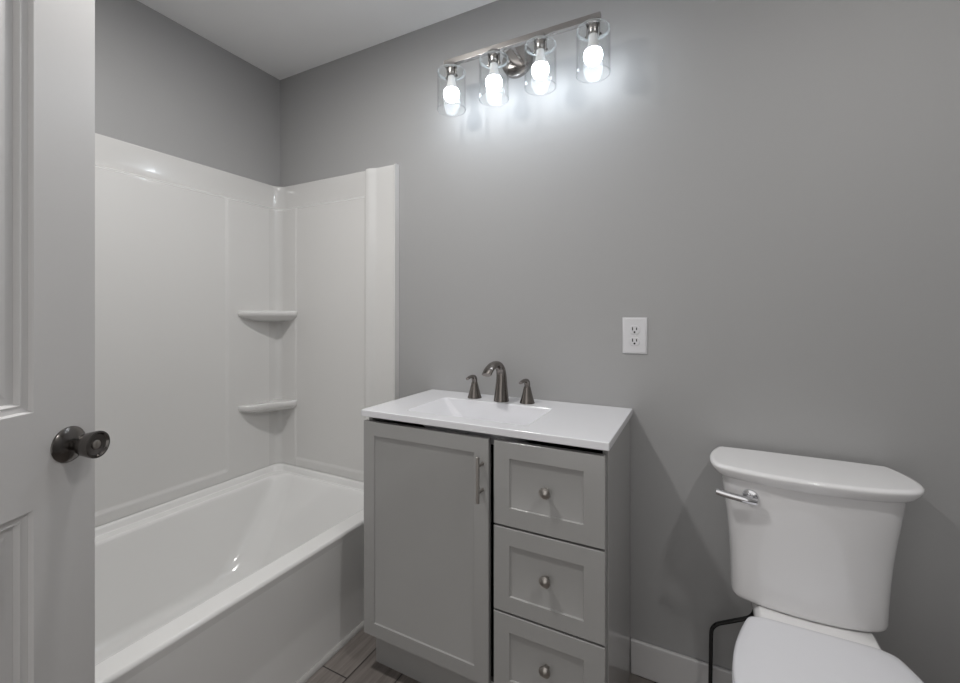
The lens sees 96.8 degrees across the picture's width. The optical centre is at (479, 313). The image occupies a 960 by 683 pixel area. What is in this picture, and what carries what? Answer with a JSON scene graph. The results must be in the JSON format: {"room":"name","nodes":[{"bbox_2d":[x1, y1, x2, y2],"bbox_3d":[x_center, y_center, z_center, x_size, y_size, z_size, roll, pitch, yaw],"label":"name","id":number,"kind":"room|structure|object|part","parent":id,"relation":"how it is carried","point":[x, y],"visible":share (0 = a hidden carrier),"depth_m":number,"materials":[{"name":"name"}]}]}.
{"room":"bathroom","nodes":[
{"label":"bathroom","id":0,"kind":"room"},
{"bbox_2d":[95,0,279,186],"bbox_3d":[-1.550,-0.009,1.466,0.100,2.487,1.900,0,0,27],"label":"wall","id":1,"kind":"structure","parent":0,"point":[162,86],"depth_m":1.84,"materials":[{"name":"grey paint"}]},
{"bbox_2d":[95,133,398,526],"bbox_3d":[-1.069,0.056,1.428,0.800,1.454,1.532,0,0,27],"label":"tub surround","id":2,"kind":"object","parent":1,"relation":"attached to","point":[243,325],"visible":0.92,"depth_m":1.96,"materials":[{"name":"white plastic"}]},
{"bbox_2d":[238,399,296,412],"bbox_3d":[-1.060,0.472,2.139,0.169,0.057,0.257,0,0,27],"label":"corner shelf","id":3,"kind":"object","parent":2,"relation":"attached to","point":[252,405],"depth_m":2.13,"materials":[{"name":"white plastic"}]},
{"bbox_2d":[238,311,296,321],"bbox_3d":[-1.060,0.015,2.139,0.169,0.057,0.257,0,0,27],"label":"corner shelf","id":4,"kind":"object","parent":2,"relation":"attached to","point":[243,316],"depth_m":2.12,"materials":[{"name":"white plastic"}]},
{"bbox_2d":[137,0,496,79],"bbox_3d":[-0.169,-1.302,0.816,3.150,0.100,2.000,0,0,27],"label":"ceiling","id":5,"kind":"structure","parent":0,"point":[283,39],"depth_m":1.83,"materials":[{"name":"white paint"}]},
{"bbox_2d":[305,628,656,682],"bbox_3d":[-0.374,1.285,0.416,3.150,0.100,2.900,0,0,27],"label":"floor","id":6,"kind":"structure","parent":0,"point":[355,662],"depth_m":1.48,"materials":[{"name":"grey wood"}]},
{"bbox_2d":[95,463,363,682],"bbox_3d":[-1.054,1.008,1.419,0.823,0.447,1.528,0,0,27],"label":"bathtub","id":7,"kind":"object","parent":6,"relation":"on","point":[256,576],"visible":0.77,"depth_m":1.58,"materials":[{"name":"white ceramic"}]},
{"bbox_2d":[296,620,363,682],"bbox_3d":[-0.693,1.228,1.232,0.014,0.015,1.533,0,0,27],"label":"trim","id":8,"kind":"structure","parent":7,"relation":"attached to","point":[343,642],"depth_m":1.53,"materials":[{"name":"grey paint"}]},
{"bbox_2d":[364,417,629,682],"bbox_3d":[0.052,0.793,1.449,0.812,0.884,0.468,0,0,27],"label":"vanity cabinet","id":9,"kind":"object","parent":6,"relation":"on","point":[505,561],"visible":0.93,"depth_m":1.26,"materials":[{"name":"grey paint"}]},
{"bbox_3d":[-0.287,0.793,1.659,0.016,0.884,0.403,0,0,27],"label":"panel","id":10,"kind":"part","parent":9,"relation":"part of","materials":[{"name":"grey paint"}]},
{"bbox_3d":[-0.183,0.729,1.359,0.476,0.725,0.018,0,0,27],"label":"door","id":11,"kind":"part","parent":9,"relation":"part of","materials":[{"name":"grey paint"}]},
{"bbox_3d":[-0.001,0.479,1.235,0.012,0.132,0.038,0,0,27],"label":"handle","id":12,"kind":"part","parent":9,"relation":"part of","materials":[{"name":"silver metal"}]},
{"bbox_2d":[361,389,632,450],"bbox_3d":[0.059,0.372,1.464,0.826,0.089,0.437,0,0,27],"label":"sink","id":13,"kind":"object","parent":9,"relation":"in","point":[597,427],"visible":0.83,"depth_m":1.39,"materials":[{"name":"white ceramic"}]},
{"bbox_2d":[408,397,551,444],"bbox_3d":[0.000,0.372,1.458,0.440,0.089,0.254,0,0,27],"label":"sink basin","id":14,"kind":"object","parent":13,"relation":"in","point":[522,415],"depth_m":1.54,"materials":[{"name":"white ceramic"}]},
{"bbox_2d":[466,361,534,404],"bbox_3d":[0.054,0.251,1.569,0.273,0.154,0.153,0,0,27],"label":"faucet","id":15,"kind":"object","parent":13,"relation":"on","point":[501,389],"visible":1,"depth_m":1.58,"materials":[{"name":"silver metal"}]},
{"bbox_3d":[-0.032,0.253,1.648,0.022,0.031,0.058,0,0,36],"label":"lever","id":16,"kind":"part","parent":15,"relation":"part of","materials":[{"name":"silver metal"}]},
{"bbox_3d":[-0.021,0.298,1.663,0.055,0.060,0.055,0,0,27],"label":"handle","id":17,"kind":"part","parent":15,"relation":"part of","materials":[{"name":"silver metal"}]},
{"bbox_3d":[0.060,0.251,1.562,0.058,0.154,0.145,0,0,27],"label":"spout","id":18,"kind":"part","parent":15,"relation":"part of","materials":[{"name":"silver metal"}]},
{"bbox_3d":[0.162,0.253,1.549,0.022,0.031,0.058,0,0,36],"label":"lever","id":19,"kind":"part","parent":15,"relation":"part of","materials":[{"name":"silver metal"}]},
{"bbox_3d":[0.173,0.298,1.563,0.055,0.060,0.055,0,0,27],"label":"handle","id":20,"kind":"part","parent":15,"relation":"part of","materials":[{"name":"silver metal"}]},
{"bbox_3d":[0.177,0.967,1.155,0.032,0.032,0.030,0,0,27],"label":"knob","id":21,"kind":"part","parent":9,"relation":"part of","materials":[{"name":"silver metal"}]},
{"bbox_3d":[0.177,0.725,1.155,0.032,0.032,0.030,0,0,27],"label":"knob","id":22,"kind":"part","parent":9,"relation":"part of","materials":[{"name":"silver metal"}]},
{"bbox_3d":[0.177,0.486,1.155,0.032,0.032,0.030,0,0,27],"label":"knob","id":23,"kind":"part","parent":9,"relation":"part of","materials":[{"name":"silver metal"}]},
{"bbox_3d":[0.184,0.975,1.172,0.316,0.232,0.018,0,0,27],"label":"drawer","id":24,"kind":"part","parent":9,"relation":"part of","materials":[{"name":"grey paint"}]},
{"bbox_3d":[0.184,0.733,1.172,0.316,0.240,0.018,0,0,27],"label":"drawer","id":25,"kind":"part","parent":9,"relation":"part of","materials":[{"name":"grey paint"}]},
{"bbox_3d":[0.184,0.486,1.172,0.316,0.240,0.018,0,0,27],"label":"drawer","id":26,"kind":"part","parent":9,"relation":"part of","materials":[{"name":"grey paint"}]},
{"bbox_3d":[0.421,0.793,1.297,0.016,0.884,0.403,0,0,27],"label":"panel","id":27,"kind":"part","parent":9,"relation":"part of","materials":[{"name":"grey paint"}]},
{"bbox_2d":[710,446,924,682],"bbox_3d":[0.776,0.825,0.950,0.457,0.820,0.663,0,0,27],"label":"toilet","id":28,"kind":"object","parent":6,"relation":"on","point":[813,542],"visible":1,"depth_m":1.07,"materials":[{"name":"white ceramic"}]},
{"bbox_2d":[708,609,753,682],"bbox_3d":[0.749,1.018,1.291,0.149,0.433,0.056,0,0,27],"label":"supply hose","id":29,"kind":"object","parent":28,"relation":"attached to","point":[739,619],"visible":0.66,"depth_m":1.30,"materials":[{"name":"black rubber"}]},
{"bbox_3d":[0.696,0.489,1.151,0.104,0.039,0.042,0,0,27],"label":"flush lever","id":30,"kind":"part","parent":28,"relation":"part of","materials":[{"name":"silver metal"}]},
{"bbox_3d":[0.880,0.625,1.153,0.398,0.352,0.202,0,0,27],"label":"tank","id":31,"kind":"part","parent":28,"relation":"part of","materials":[{"name":"white ceramic"}]},
{"bbox_3d":[0.876,0.431,1.145,0.457,0.034,0.224,0,0,27],"label":"tank lid","id":32,"kind":"part","parent":28,"relation":"part of","materials":[{"name":"white ceramic"}]},
{"bbox_3d":[0.735,0.795,0.858,0.390,0.020,0.460,0,0,27],"label":"seat lid","id":33,"kind":"part","parent":28,"relation":"part of","materials":[{"name":"white plastic"}]},
{"bbox_2d":[280,0,959,682],"bbox_3d":[0.263,-0.009,1.662,3.150,2.487,0.100,0,0,27],"label":"wall","id":34,"kind":"structure","parent":0,"point":[773,186],"depth_m":1.39,"materials":[{"name":"grey paint"}]},
{"bbox_2d":[437,11,610,102],"bbox_3d":[0.148,-0.914,1.560,0.653,0.255,0.185,0,0,27],"label":"vanity light","id":35,"kind":"object","parent":34,"relation":"attached to","point":[517,61],"visible":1,"depth_m":1.53,"materials":[{"name":"silver metal"}]},
{"bbox_2d":[445,62,457,79],"bbox_3d":[-0.110,-0.936,1.651,0.054,0.054,0.044,0,0,27],"label":"socket","id":36,"kind":"object","parent":35,"relation":"attached to","point":[451,67],"depth_m":1.64,"materials":[{"name":"grey metal"}]},
{"bbox_3d":[-0.110,-0.862,1.651,0.111,0.150,0.111,0,0,27],"label":"lamp shade","id":37,"kind":"part","parent":35,"relation":"part of","materials":[{"name":"clear glass"}]},
{"bbox_3d":[-0.110,-0.842,1.651,0.061,0.046,0.061,0,0,27],"label":"bulb","id":38,"kind":"part","parent":35,"relation":"part of","materials":[{"name":"white glass"}]},
{"bbox_2d":[487,48,500,67],"bbox_3d":[0.051,-0.936,1.568,0.054,0.054,0.044,0,0,27],"label":"socket","id":39,"kind":"object","parent":35,"relation":"attached to","point":[493,54],"depth_m":1.56,"materials":[{"name":"grey metal"}]},
{"bbox_3d":[0.051,-0.842,1.568,0.061,0.046,0.061,0,0,27],"label":"bulb","id":40,"kind":"part","parent":35,"relation":"part of","materials":[{"name":"white glass"}]},
{"bbox_3d":[0.115,-0.973,1.600,0.056,0.012,0.110,0,0,27],"label":"arm","id":41,"kind":"part","parent":35,"relation":"part of","materials":[{"name":"silver metal"}]},
{"bbox_2d":[533,33,547,53],"bbox_3d":[0.210,-0.936,1.487,0.054,0.054,0.044,0,0,27],"label":"socket","id":42,"kind":"object","parent":35,"relation":"attached to","point":[540,39],"depth_m":1.47,"materials":[{"name":"grey metal"}]},
{"bbox_3d":[0.210,-0.862,1.487,0.111,0.150,0.111,0,0,27],"label":"lamp shade","id":43,"kind":"part","parent":35,"relation":"part of","materials":[{"name":"clear glass"}]},
{"bbox_3d":[0.210,-0.842,1.487,0.061,0.046,0.061,0,0,27],"label":"bulb","id":44,"kind":"part","parent":35,"relation":"part of","materials":[{"name":"white glass"}]},
{"bbox_2d":[585,17,601,38],"bbox_3d":[0.373,-0.936,1.404,0.054,0.054,0.044,0,0,27],"label":"socket","id":45,"kind":"object","parent":35,"relation":"attached to","point":[592,24],"depth_m":1.39,"materials":[{"name":"grey metal"}]},
{"bbox_3d":[0.373,-0.842,1.404,0.061,0.046,0.061,0,0,27],"label":"bulb","id":46,"kind":"part","parent":35,"relation":"part of","materials":[{"name":"white glass"}]},
{"bbox_3d":[0.373,-0.862,1.404,0.111,0.150,0.111,0,0,27],"label":"lamp shade","id":47,"kind":"part","parent":35,"relation":"part of","materials":[{"name":"clear glass"}]},
{"bbox_2d":[623,317,646,353],"bbox_3d":[0.531,0.076,1.464,0.081,0.124,0.009,0,0,27],"label":"outlet","id":48,"kind":"object","parent":34,"relation":"attached to","point":[634,329],"visible":1,"depth_m":1.46,"materials":[{"name":"white plastic"}]},
{"bbox_2d":[629,337,639,345],"bbox_3d":[0.530,0.096,1.461,0.034,0.029,0.003,0,0,27],"label":"receptacle","id":49,"kind":"object","parent":48,"relation":"attached to","point":[633,341],"depth_m":1.46,"materials":[{"name":"white plastic"}]},
{"bbox_2d":[629,326,639,333],"bbox_3d":[0.530,0.057,1.461,0.034,0.029,0.003,0,0,27],"label":"receptacle","id":50,"kind":"object","parent":48,"relation":"attached to","point":[632,329],"depth_m":1.46,"materials":[{"name":"white plastic"}]},
{"bbox_2d":[630,638,731,682],"bbox_3d":[1.035,1.177,1.205,1.160,0.117,0.013,0,0,27],"label":"baseboard","id":51,"kind":"structure","parent":34,"relation":"attached to","point":[657,664],"depth_m":1.41,"materials":[{"name":"grey paint"}]},
{"bbox_3d":[-0.601,-0.008,-0.030,2.950,2.487,0.100,0,0,27],"label":"wall","id":52,"kind":"structure","parent":0,"visible":0},
{"bbox_2d":[0,0,109,682],"bbox_3d":[-0.821,0.214,0.520,0.154,2.018,0.720,0,0,1],"label":"door","id":53,"kind":"structure","parent":52,"relation":"in","point":[50,444],"depth_m":0.78,"materials":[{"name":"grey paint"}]},
{"bbox_3d":[-0.761,0.253,0.824,0.050,0.052,0.052,0,0,1],"label":"knob handle","id":54,"kind":"part","parent":53,"relation":"part of","materials":[{"name":"grey metal"}]}
]}

